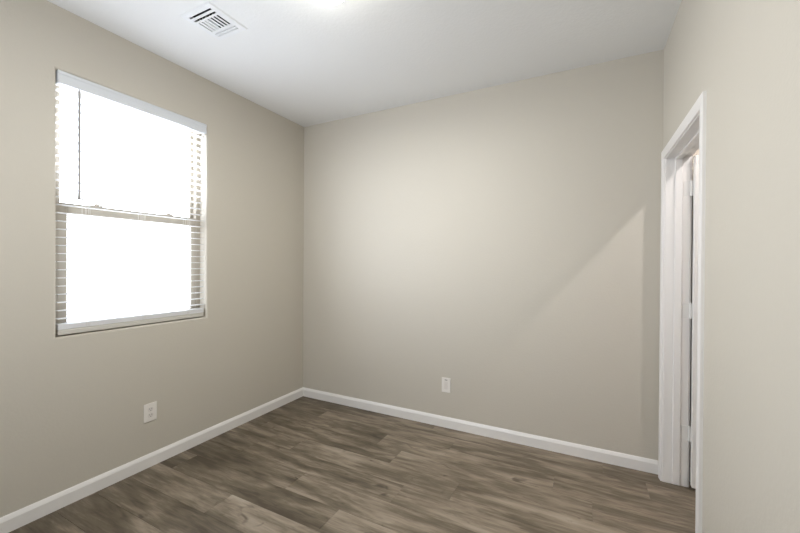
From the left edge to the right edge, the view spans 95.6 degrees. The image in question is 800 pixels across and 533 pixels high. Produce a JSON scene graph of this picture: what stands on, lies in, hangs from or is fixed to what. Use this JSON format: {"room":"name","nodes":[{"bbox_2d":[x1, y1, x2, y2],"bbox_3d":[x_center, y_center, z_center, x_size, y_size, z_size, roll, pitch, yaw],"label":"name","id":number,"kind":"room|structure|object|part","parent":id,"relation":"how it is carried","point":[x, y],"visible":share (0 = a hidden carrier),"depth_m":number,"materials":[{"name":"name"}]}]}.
{"room":"empty bedroom","nodes":[
{"label":"empty bedroom","id":0,"kind":"room"},
{"bbox_2d":[0,0,303,517],"bbox_3d":[-1.841,-0.046,2.206,0.160,2.743,3.690,0,0,27],"label":"wall","id":1,"kind":"structure","parent":0,"point":[72,405],"depth_m":2.28,"materials":[{"name":"beige paint"}]},
{"bbox_2d":[55,85,199,323],"bbox_3d":[-1.773,-0.345,2.418,0.075,1.460,0.881,0,0,27],"label":"window","id":2,"kind":"structure","parent":1,"relation":"in","point":[59,281],"depth_m":2.40,"materials":[{"name":"beige plastic"}]},
{"bbox_3d":[-1.781,-0.681,2.421,0.022,0.720,0.813,0,0,27],"label":"sash","id":3,"kind":"part","parent":2,"relation":"part of","materials":[{"name":"beige plastic"}]},
{"bbox_3d":[-1.757,-0.005,2.411,0.028,0.720,0.813,0,0,27],"label":"sash","id":4,"kind":"part","parent":2,"relation":"part of","materials":[{"name":"beige plastic"}]},
{"bbox_2d":[55,69,206,334],"bbox_3d":[-1.690,-0.347,2.371,0.080,1.450,0.865,0,0,27],"label":"window blind","id":5,"kind":"object","parent":2,"relation":"attached to","point":[66,80],"visible":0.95,"depth_m":2.27,"materials":[{"name":"white plastic"}]},
{"bbox_3d":[-1.832,-0.334,2.116,0.058,1.380,0.018,0,0,27],"label":"ladder cord","id":6,"kind":"part","parent":5,"relation":"part of","materials":[{"name":"white fabric"}]},
{"bbox_3d":[-1.704,0.364,2.380,0.053,0.029,0.853,0,0,27],"label":"rail","id":7,"kind":"part","parent":5,"relation":"part of","materials":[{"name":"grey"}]},
{"bbox_3d":[-1.696,-0.335,2.383,0.058,1.380,0.018,0,0,27],"label":"ladder cord","id":8,"kind":"part","parent":5,"relation":"part of","materials":[{"name":"white fabric"}]},
{"bbox_3d":[-1.559,-0.336,2.651,0.058,1.380,0.018,0,0,27],"label":"ladder cord","id":9,"kind":"part","parent":5,"relation":"part of","materials":[{"name":"white fabric"}]},
{"bbox_2d":[144,401,156,422],"bbox_3d":[-1.655,0.965,2.404,0.008,0.120,0.080,0,0,27],"label":"wall outlet","id":10,"kind":"object","parent":1,"relation":"attached to","point":[150,410],"visible":1,"depth_m":2.40,"materials":[{"name":"white plastic"}]},
{"bbox_2d":[0,387,302,532],"bbox_3d":[-1.772,1.283,2.174,0.013,0.086,3.450,0,0,27],"label":"baseboard","id":11,"kind":"structure","parent":1,"relation":"attached to","point":[19,518],"depth_m":2.27,"materials":[{"name":"white paint"}]},
{"bbox_2d":[9,396,695,532],"bbox_3d":[0.202,1.403,1.075,4.570,0.120,3.895,0,0,27],"label":"floor","id":12,"kind":"structure","parent":0,"point":[305,464],"depth_m":2.17,"materials":[{"name":"wood"}]},
{"bbox_2d":[47,0,681,126],"bbox_3d":[0.203,-1.460,1.160,4.730,0.120,3.690,0,0,27],"label":"ceiling","id":13,"kind":"structure","parent":0,"point":[305,62],"depth_m":2.27,"materials":[{"name":"white paint"}]},
{"bbox_2d":[179,1,247,40],"bbox_3d":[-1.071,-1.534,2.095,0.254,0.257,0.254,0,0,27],"label":"ceiling vent","id":14,"kind":"object","parent":13,"relation":"in","point":[210,18],"visible":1,"depth_m":2.10,"materials":[{"name":"white metal"}]},
{"bbox_2d":[314,0,342,5],"bbox_3d":[-0.355,-1.339,1.740,0.256,0.135,0.256,0,0,27],"label":"ceiling light","id":15,"kind":"object","parent":13,"relation":"attached to","point":[323,2],"visible":1,"depth_m":1.78,"materials":[{"name":"white glass"}]},
{"bbox_2d":[303,49,698,466],"bbox_3d":[1.023,-0.033,2.749,4.450,2.743,0.120,0,0,27],"label":"wall","id":16,"kind":"structure","parent":0,"point":[501,242],"depth_m":2.80,"materials":[{"name":"beige paint"}]},
{"bbox_2d":[442,377,450,392],"bbox_3d":[0.382,0.984,3.007,0.077,0.122,0.007,0,0,27],"label":"wall outlet","id":17,"kind":"object","parent":16,"relation":"attached to","point":[446,382],"visible":1,"depth_m":3.00,"materials":[{"name":"white plastic"}]},
{"bbox_2d":[303,387,657,474],"bbox_3d":[0.343,1.291,3.025,3.002,0.086,0.013,0,0,27],"label":"baseboard","id":18,"kind":"structure","parent":16,"relation":"attached to","point":[573,449],"depth_m":2.80,"materials":[{"name":"white paint"}]},
{"bbox_2d":[663,0,799,532],"bbox_3d":[0.962,-0.022,0.777,0.124,2.743,3.450,0,0,27],"label":"wall","id":19,"kind":"structure","parent":0,"point":[745,54],"depth_m":1.10,"materials":[{"name":"beige paint"}]},
{"bbox_2d":[658,90,706,532],"bbox_3d":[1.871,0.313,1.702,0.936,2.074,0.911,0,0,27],"label":"door frame","id":20,"kind":"structure","parent":19,"relation":"in","point":[678,187],"depth_m":2.21,"materials":[{"name":"white paint"}]},
{"bbox_3d":[1.584,0.310,1.849,0.014,2.074,0.911,0,0,27],"label":"casing","id":21,"kind":"part","parent":20,"relation":"part of","materials":[{"name":"white paint"}]}
]}

